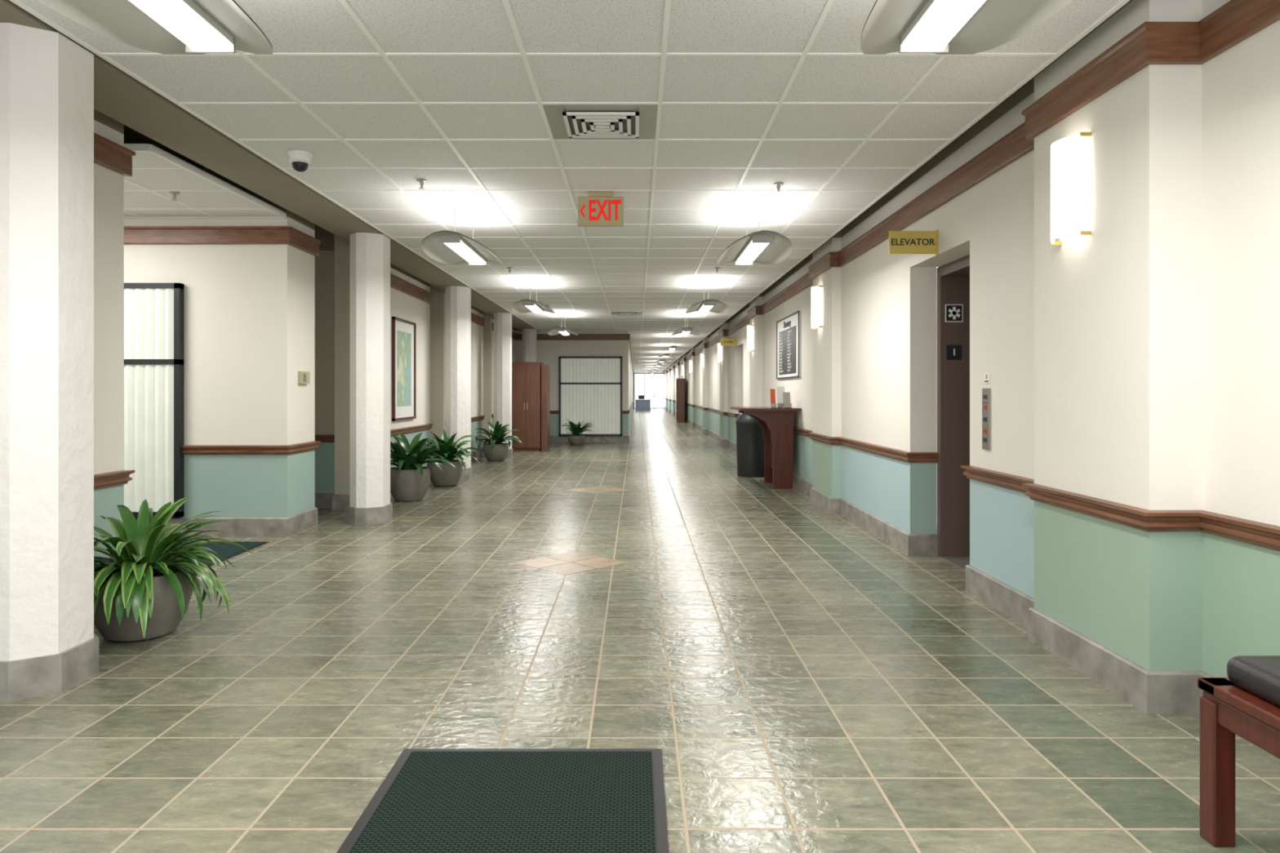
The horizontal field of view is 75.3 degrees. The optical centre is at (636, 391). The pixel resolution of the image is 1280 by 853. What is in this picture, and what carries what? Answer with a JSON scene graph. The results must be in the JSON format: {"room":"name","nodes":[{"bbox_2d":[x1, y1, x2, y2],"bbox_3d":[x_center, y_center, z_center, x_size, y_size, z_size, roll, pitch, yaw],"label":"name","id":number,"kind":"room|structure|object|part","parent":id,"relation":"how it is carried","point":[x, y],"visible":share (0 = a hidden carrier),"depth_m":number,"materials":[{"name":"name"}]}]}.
{"room":"building lobby corridor","nodes":[
{"label":"building lobby corridor","id":0,"kind":"room"},
{"bbox_2d":[124,124,208,168],"bbox_3d":[-1.700,-1.905,29.350,8.800,0.050,61.900,0,0,0],"label":"ceiling","id":1,"kind":"structure","parent":0,"point":[131,135],"depth_m":6.25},
{"bbox_2d":[37,0,272,53],"bbox_3d":[-1.380,-1.272,2.150,0.540,0.394,1.320,0,0,0],"label":"pendant light fixture","id":2,"kind":"object","parent":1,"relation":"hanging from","point":[159,26],"visible":1,"depth_m":2.51,"materials":[{"name":"grey metal"}]},
{"bbox_2d":[287,149,312,172],"bbox_3d":[-2.070,-1.411,5.100,0.144,0.115,0.144,0,0,0],"label":"dome security camera","id":3,"kind":"object","parent":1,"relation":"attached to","point":[300,160],"visible":1,"depth_m":5.06,"materials":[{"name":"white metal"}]},
{"bbox_2d":[421,197,502,265],"bbox_3d":[-1.380,-1.272,6.650,0.540,0.394,1.320,0,0,0],"label":"pendant light fixture","id":4,"kind":"object","parent":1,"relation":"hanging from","point":[445,246],"visible":1,"depth_m":6.50,"materials":[{"name":"grey metal"}]},
{"bbox_2d":[511,278,555,313],"bbox_3d":[-1.380,-1.272,11.100,0.540,0.394,1.320,0,0,0],"label":"pendant light fixture","id":5,"kind":"object","parent":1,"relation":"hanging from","point":[522,306],"visible":1,"depth_m":10.94,"materials":[{"name":"grey metal"}]},
{"bbox_2d":[547,311,577,335],"bbox_3d":[-1.380,-1.272,15.600,0.540,0.394,1.320,0,0,0],"label":"pendant light fixture","id":6,"kind":"object","parent":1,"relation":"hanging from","point":[564,331],"visible":1,"depth_m":15.45,"materials":[{"name":"grey metal"}]},
{"bbox_2d":[577,191,623,226],"bbox_3d":[-0.265,-1.345,6.110,0.336,0.249,0.060,0,0,0],"label":"exit sign","id":7,"kind":"object","parent":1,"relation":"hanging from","point":[599,209],"visible":1,"depth_m":6.09,"materials":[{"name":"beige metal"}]},
{"bbox_2d":[671,315,701,335],"bbox_3d":[0.930,-1.272,15.600,0.540,0.394,1.320,0,0,0],"label":"pendant light fixture","id":8,"kind":"object","parent":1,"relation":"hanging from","point":[686,331],"visible":0.92,"depth_m":15.45,"materials":[{"name":"grey metal"}]},
{"bbox_2d":[685,278,728,313],"bbox_3d":[0.930,-1.272,11.100,0.540,0.394,1.320,0,0,0],"label":"pendant light fixture","id":9,"kind":"object","parent":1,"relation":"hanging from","point":[711,305],"visible":1,"depth_m":10.98,"materials":[{"name":"grey metal"}]},
{"bbox_2d":[717,197,791,265],"bbox_3d":[0.930,-1.272,6.650,0.540,0.394,1.320,0,0,0],"label":"pendant light fixture","id":10,"kind":"object","parent":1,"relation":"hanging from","point":[765,246],"visible":1,"depth_m":6.49,"materials":[{"name":"grey metal"}]},
{"bbox_2d":[860,0,1072,53],"bbox_3d":[0.930,-1.272,2.150,0.540,0.394,1.320,0,0,0],"label":"pendant light fixture","id":11,"kind":"object","parent":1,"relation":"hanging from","point":[904,26],"visible":1,"depth_m":2.51,"materials":[{"name":"grey metal"}]},
{"bbox_2d":[124,143,286,218],"bbox_3d":[-4.470,-1.484,6.010,3.044,0.043,1.964,0,0,0],"label":"ceiling","id":12,"kind":"structure","parent":0,"point":[156,172],"depth_m":6.18,"materials":[{"name":"tile"}]},
{"bbox_2d":[168,191,179,200],"bbox_3d":[-3.400,-1.438,6.100,0.068,0.061,0.068,0,0,0],"label":"sprinkler","id":13,"kind":"object","parent":12,"relation":"attached to","point":[174,193],"depth_m":6.09,"materials":[{"name":"white metal"}]},
{"bbox_2d":[93,109,633,564],"bbox_3d":[-1.974,-0.330,22.301,4.104,3.100,47.465,0,0,7],"label":"wall","id":14,"kind":"structure","parent":0,"point":[256,317],"depth_m":7.00,"materials":[{"name":"beige paint"}]},
{"bbox_2d":[124,282,183,517],"bbox_3d":[-4.385,0.070,6.962,1.130,1.960,0.074,0,0,0],"label":"window","id":15,"kind":"structure","parent":14,"relation":"in","point":[153,312],"depth_m":6.94,"materials":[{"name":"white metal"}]},
{"bbox_2d":[297,371,310,383],"bbox_3d":[-2.929,-0.125,7.310,0.039,0.110,0.180,0,0,0],"label":"wall thermostat","id":16,"kind":"object","parent":14,"relation":"attached to","point":[304,377],"visible":1,"depth_m":7.25,"materials":[{"name":"beige plastic"}]},
{"bbox_2d":[93,400,633,489],"bbox_3d":[-1.950,0.490,22.301,4.145,0.080,47.469,0,0,7],"label":"trim","id":17,"kind":"structure","parent":14,"relation":"attached to","point":[104,480],"depth_m":6.98,"materials":[{"name":"brown wood"}]},
{"bbox_2d":[93,132,634,368],"bbox_3d":[-1.948,-1.317,22.301,4.147,0.145,47.470,0,0,7],"label":"trim","id":18,"kind":"structure","parent":14,"relation":"attached to","point":[108,153],"depth_m":6.97,"materials":[{"name":"brown wood"}]},
{"bbox_2d":[134,411,633,537],"bbox_3d":[-1.962,1.141,22.301,4.124,0.158,47.467,0,0,7],"label":"baseboard","id":19,"kind":"structure","parent":14,"relation":"attached to","point":[292,525],"depth_m":6.98,"materials":[{"name":"stone"}]},
{"bbox_2d":[391,316,416,421],"bbox_3d":[-2.912,-0.275,10.400,0.034,1.250,0.960,0,0,0],"label":"framed picture","id":20,"kind":"object","parent":14,"relation":"attached to","point":[403,331],"visible":1,"depth_m":10.36,"materials":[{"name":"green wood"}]},
{"bbox_2d":[331,234,492,510],"bbox_3d":[-3.020,-0.280,12.640,0.240,3.000,8.200,0,0,0],"label":"column","id":21,"kind":"structure","parent":14,"relation":"attached to","point":[340,500],"depth_m":8.56,"materials":[{"name":"paint"}]},
{"bbox_2d":[559,356,622,435],"bbox_3d":[-1.110,0.105,19.962,1.520,1.910,0.074,0,0,0],"label":"window","id":22,"kind":"structure","parent":14,"relation":"in","point":[590,388],"depth_m":19.94,"materials":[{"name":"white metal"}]},
{"bbox_2d":[664,0,1279,374],"bbox_3d":[2.029,-1.317,29.350,0.242,0.145,61.700,0,0,0],"label":"trim","id":23,"kind":"structure","parent":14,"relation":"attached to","point":[1152,42],"depth_m":3.62,"materials":[{"name":"brown wood"}]},
{"bbox_2d":[664,406,1279,759],"bbox_3d":[2.085,1.141,29.350,0.310,0.158,61.700,0,0,0],"label":"baseboard","id":24,"kind":"structure","parent":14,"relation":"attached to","point":[1152,692],"depth_m":3.81,"materials":[{"name":"stone"}]},
{"bbox_2d":[664,398,1279,551],"bbox_3d":[2.075,0.490,29.350,0.330,0.080,61.700,0,0,0],"label":"trim","id":25,"kind":"structure","parent":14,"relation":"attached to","point":[1252,532],"depth_m":3.42,"materials":[{"name":"brown wood"}]},
{"bbox_2d":[9,0,1129,331],"bbox_3d":[-0.250,-1.484,9.250,4.184,0.043,21.524,0,0,0],"label":"ceiling","id":26,"kind":"structure","parent":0,"point":[750,96],"depth_m":4.45,"materials":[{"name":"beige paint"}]},
{"bbox_2d":[417,178,426,189],"bbox_3d":[-1.490,-1.438,5.750,0.068,0.061,0.068,0,0,0],"label":"sprinkler","id":27,"kind":"object","parent":26,"relation":"attached to","point":[421,181],"depth_m":5.74,"materials":[{"name":"white metal"}]},
{"bbox_2d":[542,104,657,139],"bbox_3d":[-0.187,-1.454,4.522,0.586,0.029,0.586,0,0,0],"label":"ceiling air vent","id":28,"kind":"object","parent":26,"relation":"in","point":[566,122],"depth_m":4.46,"materials":[{"name":"white metal"}]},
{"bbox_2d":[610,311,642,315],"bbox_3d":[-0.187,-1.454,15.502,0.586,0.029,0.586,0,0,0],"label":"ceiling air vent","id":29,"kind":"object","parent":26,"relation":"in","point":[612,313],"depth_m":15.36,"materials":[{"name":"white metal"}]},
{"bbox_2d":[773,182,783,192],"bbox_3d":[1.000,-1.438,5.850,0.068,0.061,0.068,0,0,0],"label":"sprinkler","id":30,"kind":"object","parent":26,"relation":"attached to","point":[778,185],"depth_m":5.84,"materials":[{"name":"white metal"}]},
{"bbox_2d":[0,408,1279,852],"bbox_3d":[-1.700,1.270,29.350,8.800,0.100,61.900,0,0,0],"label":"floor","id":31,"kind":"structure","parent":0,"point":[804,682],"depth_m":3.35,"materials":[{"name":"tile"}]},
{"bbox_2d":[0,22,98,702],"bbox_3d":[-2.505,-0.120,3.480,0.346,2.680,0.436,0,0,0],"label":"column","id":32,"kind":"structure","parent":31,"relation":"on","point":[49,644],"depth_m":3.35,"materials":[{"name":"paint"}]},
{"bbox_2d":[0,0,537,331],"bbox_3d":[-4.135,-1.645,9.240,3.530,0.370,21.480,0,0,0],"label":"ceiling beam","id":33,"kind":"structure","parent":32,"relation":"on","point":[118,95],"depth_m":5.09,"materials":[{"name":"beige paint"}]},
{"bbox_2d":[93,497,251,641],"bbox_3d":[-2.448,0.882,4.210,0.845,0.675,0.928,0,0,0],"label":"potted plant","id":34,"kind":"object","parent":31,"relation":"on","point":[145,586],"visible":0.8,"depth_m":4.06,"materials":[{"name":"green plant"}]},
{"bbox_3d":[-2.500,1.060,4.180,0.480,0.320,0.480,0,0,0],"label":"pot","id":35,"kind":"part","parent":34,"relation":"part of","materials":[{"name":"ceramic"}]},
{"bbox_2d":[177,541,268,566],"bbox_3d":[-3.890,1.215,6.070,1.820,0.010,1.300,0,0,0],"label":"mat","id":36,"kind":"object","parent":31,"relation":"on","point":[234,550],"visible":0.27,"depth_m":6.42,"materials":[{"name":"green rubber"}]},
{"bbox_2d":[347,232,392,524],"bbox_3d":[-2.505,-0.120,7.800,0.346,2.680,0.436,0,0,0],"label":"column","id":37,"kind":"structure","parent":31,"relation":"on","point":[370,253],"depth_m":7.64,"materials":[{"name":"paint"}]},
{"bbox_2d":[390,431,454,501],"bbox_3d":[-2.533,0.844,9.326,0.852,0.753,0.886,0,0,-24],"label":"potted plant","id":38,"kind":"object","parent":31,"relation":"on","point":[410,480],"visible":0.91,"depth_m":9.21,"materials":[{"name":"green plant"}]},
{"bbox_3d":[-2.570,1.040,9.350,0.480,0.360,0.480,0,0,0],"label":"pot","id":39,"kind":"part","parent":38,"relation":"part of","materials":[{"name":"concrete"}]},
{"bbox_2d":[422,429,480,486],"bbox_3d":[-2.449,0.859,10.810,0.847,0.722,0.925,0,0,0],"label":"potted plant","id":40,"kind":"object","parent":31,"relation":"on","point":[438,477],"visible":0.78,"depth_m":10.67,"materials":[{"name":"green plant"}]},
{"bbox_3d":[-2.500,1.060,10.820,0.460,0.320,0.460,0,0,0],"label":"pot","id":41,"kind":"part","parent":40,"relation":"part of","materials":[{"name":"concrete"}]},
{"bbox_2d":[445,285,472,479],"bbox_3d":[-2.505,-0.120,11.650,0.346,2.680,0.436,0,0,0],"label":"column","id":42,"kind":"structure","parent":31,"relation":"on","point":[458,299],"depth_m":11.49,"materials":[{"name":"paint"}]},
{"bbox_2d":[474,421,522,461],"bbox_3d":[-2.477,0.860,14.715,0.937,0.720,0.785,0,0,42],"label":"potted plant","id":43,"kind":"object","parent":31,"relation":"on","point":[494,451],"visible":1,"depth_m":14.57,"materials":[{"name":"green plant"}]},
{"bbox_3d":[-2.500,1.070,14.700,0.460,0.300,0.460,0,0,0],"label":"pot","id":44,"kind":"part","parent":43,"relation":"part of","materials":[{"name":"concrete"}]},
{"bbox_2d":[493,312,512,457],"bbox_3d":[-2.505,-0.120,15.500,0.346,2.680,0.436,0,0,0],"label":"column","id":45,"kind":"structure","parent":31,"relation":"on","point":[502,322],"depth_m":15.34,"materials":[{"name":"paint"}]},
{"bbox_2d":[337,748,669,852],"bbox_3d":[-0.352,1.214,2.085,0.875,0.012,1.470,0,0,0],"label":"entrance mat","id":46,"kind":"object","parent":31,"relation":"on","point":[430,800],"visible":1,"depth_m":2.44,"materials":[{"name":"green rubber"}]},
{"bbox_2d":[522,328,537,362],"bbox_3d":[-2.505,-0.120,19.400,0.346,2.680,0.436,0,0,0],"label":"column","id":47,"kind":"structure","parent":31,"relation":"on","point":[529,335],"depth_m":19.23,"materials":[{"name":"paint"}]},
{"bbox_2d":[511,362,549,451],"bbox_3d":[-2.208,0.305,17.258,0.735,1.830,0.585,0,0,0],"label":"tall cabinet","id":48,"kind":"object","parent":31,"relation":"on","point":[530,380],"visible":0.97,"depth_m":16.98,"materials":[{"name":"brown wood"}]},
{"bbox_2d":[514,551,626,575],"bbox_3d":[-0.472,1.219,5.920,0.571,0.002,0.571,0,0,45],"label":"medallion","id":49,"kind":"object","parent":31,"relation":"on","point":[595,562],"visible":1,"depth_m":5.91,"materials":[{"name":"beige tile"}]},
{"bbox_2d":[560,419,594,445],"bbox_3d":[-1.359,0.918,19.032,0.813,0.604,0.869,0,0,-17],"label":"potted plant","id":50,"kind":"object","parent":31,"relation":"on","point":[577,439],"visible":1,"depth_m":18.87,"materials":[{"name":"green plant"}]},
{"bbox_3d":[-1.380,1.110,19.000,0.400,0.220,0.400,0,0,0],"label":"pot","id":51,"kind":"part","parent":50,"relation":"part of","materials":[{"name":"ceramic"}]},
{"bbox_2d":[567,486,630,493],"bbox_3d":[-0.472,1.219,10.300,0.571,0.002,0.571,0,0,45],"label":"medallion","id":52,"kind":"object","parent":31,"relation":"on","point":[595,490],"visible":1,"depth_m":10.27,"materials":[{"name":"beige tile"}]},
{"bbox_2d":[588,458,631,462],"bbox_3d":[-0.472,1.219,14.700,0.571,0.002,0.571,0,0,45],"label":"medallion","id":53,"kind":"object","parent":31,"relation":"on","point":[608,460],"visible":1,"depth_m":14.65,"materials":[{"name":"beige tile"}]},
{"bbox_2d":[634,395,651,410],"bbox_3d":[0.400,0.720,54.300,1.080,1.000,0.700,0,0,0],"label":"reception desk","id":54,"kind":"object","parent":31,"relation":"on","point":[641,404],"depth_m":54.00,"materials":[{"name":"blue laminate"}]},
{"bbox_2d":[676,378,684,422],"bbox_3d":[1.775,0.345,33.450,0.310,1.750,0.900,0,0,0],"label":"bookcase","id":55,"kind":"object","parent":31,"relation":"on","point":[680,382],"visible":1,"depth_m":33.00,"materials":[{"name":"brown wood"}]},
{"bbox_2d":[735,413,764,477],"bbox_3d":[1.660,0.755,12.000,0.456,0.930,0.456,0,0,0],"label":"trash can","id":56,"kind":"object","parent":31,"relation":"on","point":[749,436],"visible":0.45,"depth_m":11.81,"materials":[{"name":"black plastic"}]},
{"bbox_2d":[730,406,801,488],"bbox_3d":[1.657,0.713,10.800,0.755,1.015,1.100,0,0,0],"label":"stand","id":57,"kind":"object","parent":31,"relation":"on","point":[777,424],"visible":0.99,"depth_m":10.42,"materials":[{"name":"brown wood"}]},
{"bbox_2d":[769,389,776,408],"bbox_3d":[1.730,0.085,10.535,0.068,0.240,0.130,0,0,0],"label":"brochure holder","id":58,"kind":"object","parent":57,"relation":"on","point":[773,405],"visible":1,"depth_m":10.53,"materials":[{"name":"orange"}]},
{"bbox_2d":[776,386,784,408],"bbox_3d":[1.840,0.070,10.585,0.108,0.270,0.130,0,0,0],"label":"brochure holder","id":59,"kind":"object","parent":57,"relation":"on","point":[780,390],"visible":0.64,"depth_m":10.58,"materials":[{"name":"white paper"}]},
{"bbox_2d":[782,391,791,408],"bbox_3d":[1.885,0.105,10.415,0.098,0.200,0.130,0,0,0],"label":"brochure holder","id":60,"kind":"object","parent":57,"relation":"on","point":[786,395],"visible":0.88,"depth_m":10.41,"materials":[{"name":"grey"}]},
{"bbox_2d":[1197,655,1279,846],"bbox_3d":[1.817,0.963,1.565,0.553,0.515,1.438,0,0,0],"label":"bench","id":61,"kind":"object","parent":31,"relation":"on","point":[1245,704],"visible":1,"depth_m":2.22,"materials":[{"name":"brown wood"}]},
{"bbox_2d":[1226,655,1279,706],"bbox_3d":[1.820,0.747,1.562,0.480,0.083,1.365,0,0,0],"label":"cushion","id":62,"kind":"object","parent":61,"relation":"on","point":[1256,678],"depth_m":2.14,"materials":[{"name":"black leather"}]},
{"bbox_2d":[634,369,664,373],"bbox_3d":[0.920,-1.605,60.250,2.240,0.550,0.100,0,0,0],"label":"wall","id":63,"kind":"structure","parent":0,"point":[663,371],"depth_m":60.20,"materials":[{"name":"beige paint"}]},
{"bbox_2d":[633,371,634,408],"bbox_3d":[-0.230,-0.330,53.125,0.060,3.100,14.150,0,0,0],"label":"window","id":64,"kind":"structure","parent":63,"relation":"in","point":[633,371],"depth_m":60.09,"materials":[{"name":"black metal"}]},
{"bbox_2d":[634,373,664,408],"bbox_3d":[0.905,-0.055,60.230,2.210,2.550,0.060,0,0,0],"label":"window","id":65,"kind":"structure","parent":63,"relation":"in","point":[644,374],"depth_m":60.20,"materials":[{"name":"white metal"}]},
{"bbox_2d":[628,331,712,371],"bbox_3d":[0.820,-1.484,40.125,2.044,0.043,40.174,0,0,0],"label":"ceiling","id":66,"kind":"structure","parent":0,"point":[646,346],"depth_m":26.91,"materials":[{"name":"tile"}]},
{"bbox_2d":[652,364,665,366],"bbox_3d":[0.930,-1.272,35.000,0.540,0.394,1.320,0,0,0],"label":"pendant light fixture","id":67,"kind":"object","parent":66,"relation":"hanging from","point":[656,365],"visible":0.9,"depth_m":34.64,"materials":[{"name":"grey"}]},
{"bbox_2d":[655,351,669,362],"bbox_3d":[0.930,-1.272,30.500,0.540,0.394,1.320,0,0,0],"label":"pendant light fixture","id":68,"kind":"object","parent":66,"relation":"hanging from","point":[661,360],"visible":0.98,"depth_m":30.15,"materials":[{"name":"grey metal"}]},
{"bbox_2d":[657,344,675,357],"bbox_3d":[0.930,-1.272,26.000,0.540,0.394,1.320,0,0,0],"label":"pendant light fixture","id":69,"kind":"object","parent":66,"relation":"hanging from","point":[666,355],"visible":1,"depth_m":25.75,"materials":[{"name":"grey metal"}]},
{"bbox_2d":[662,336,683,351],"bbox_3d":[0.930,-1.272,21.500,0.540,0.394,1.320,0,0,0],"label":"pendant light fixture","id":70,"kind":"object","parent":66,"relation":"hanging from","point":[673,347],"visible":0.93,"depth_m":21.33,"materials":[{"name":"grey metal"}]},
{"bbox_2d":[664,0,1279,677],"bbox_3d":[2.105,-0.330,29.350,0.310,3.100,61.700,0,0,0],"label":"wall","id":71,"kind":"structure","parent":0,"point":[1135,361],"depth_m":3.50,"materials":[{"name":"cream paint"},{"name":"green paint"},{"name":"light blue paint"}]},
{"bbox_2d":[681,364,684,375],"bbox_3d":[1.902,-0.894,34.405,0.094,0.440,0.258,0,0,0],"label":"wall sconce","id":72,"kind":"object","parent":71,"relation":"attached to","point":[682,368],"visible":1,"depth_m":34.33,"materials":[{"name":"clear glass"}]},
{"bbox_2d":[688,360,692,373],"bbox_3d":[1.902,-0.894,29.285,0.094,0.440,0.258,0,0,0],"label":"wall sconce","id":73,"kind":"object","parent":71,"relation":"attached to","point":[690,361],"visible":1,"depth_m":29.20,"materials":[{"name":"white glass"}]},
{"bbox_2d":[700,353,703,368],"bbox_3d":[1.902,-0.894,24.165,0.094,0.440,0.258,0,0,0],"label":"wall sconce","id":74,"kind":"object","parent":71,"relation":"attached to","point":[701,354],"visible":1,"depth_m":24.08,"materials":[{"name":"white glass"}]},
{"bbox_2d":[717,342,722,362],"bbox_3d":[1.902,-0.894,19.030,0.094,0.440,0.258,0,0,0],"label":"wall sconce","id":75,"kind":"object","parent":71,"relation":"attached to","point":[719,350],"visible":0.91,"depth_m":18.96,"materials":[{"name":"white glass"}]},
{"bbox_2d":[720,337,737,346],"bbox_3d":[1.875,-1.012,16.900,0.329,0.165,0.024,0,0,0],"label":"sign","id":76,"kind":"object","parent":71,"relation":"attached to","point":[724,341],"visible":1,"depth_m":16.89,"materials":[{"name":"gold metal"}]},
{"bbox_2d":[746,324,753,351],"bbox_3d":[1.902,-0.894,13.930,0.094,0.440,0.258,0,0,0],"label":"wall sconce","id":77,"kind":"object","parent":71,"relation":"attached to","point":[749,335],"visible":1,"depth_m":13.86,"materials":[{"name":"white glass"}]},
{"bbox_2d":[776,310,800,379],"bbox_3d":[2.025,-0.595,11.125,0.029,0.830,1.650,0,0,0],"label":"board","id":78,"kind":"object","parent":71,"relation":"attached to","point":[788,328],"visible":1,"depth_m":10.97,"materials":[{"name":"white metal"}]},
{"bbox_2d":[811,285,822,328],"bbox_3d":[1.902,-0.894,8.810,0.094,0.440,0.258,0,0,0],"label":"wall sconce","id":79,"kind":"object","parent":71,"relation":"attached to","point":[815,291],"visible":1,"depth_m":8.72,"materials":[{"name":"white glass"}]},
{"bbox_2d":[888,230,937,254],"bbox_3d":[1.875,-1.012,5.620,0.329,0.165,0.024,0,0,0],"label":"sign","id":80,"kind":"object","parent":71,"relation":"attached to","point":[900,242],"visible":1,"depth_m":5.61,"materials":[{"name":"gold metal"}]},
{"bbox_2d":[937,254,969,570],"bbox_3d":[2.380,0.147,5.635,0.280,2.145,1.108,0,0,0],"label":"doorway","id":81,"kind":"structure","parent":71,"relation":"in","point":[953,277],"depth_m":6.12,"materials":[{"name":"brown metal"}]},
{"bbox_2d":[982,388,990,449],"bbox_3d":[2.031,0.158,4.825,0.015,0.355,0.090,0,0,0],"label":"panel","id":82,"kind":"object","parent":71,"relation":"attached to","point":[985,392],"visible":1,"depth_m":4.81,"materials":[{"name":"silver metal"}]},
{"bbox_2d":[983,373,989,383],"bbox_3d":[2.036,-0.080,4.825,0.005,0.060,0.070,0,0,0],"label":"notice","id":83,"kind":"object","parent":71,"relation":"attached to","point":[986,375],"depth_m":4.83,"materials":[{"name":"white paper"}]},
{"bbox_2d":[1050,132,1091,244],"bbox_3d":[1.902,-0.894,3.685,0.094,0.440,0.258,0,0,0],"label":"wall sconce","id":84,"kind":"object","parent":71,"relation":"attached to","point":[1067,153],"visible":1,"depth_m":3.61,"materials":[{"name":"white glass"}]}
]}

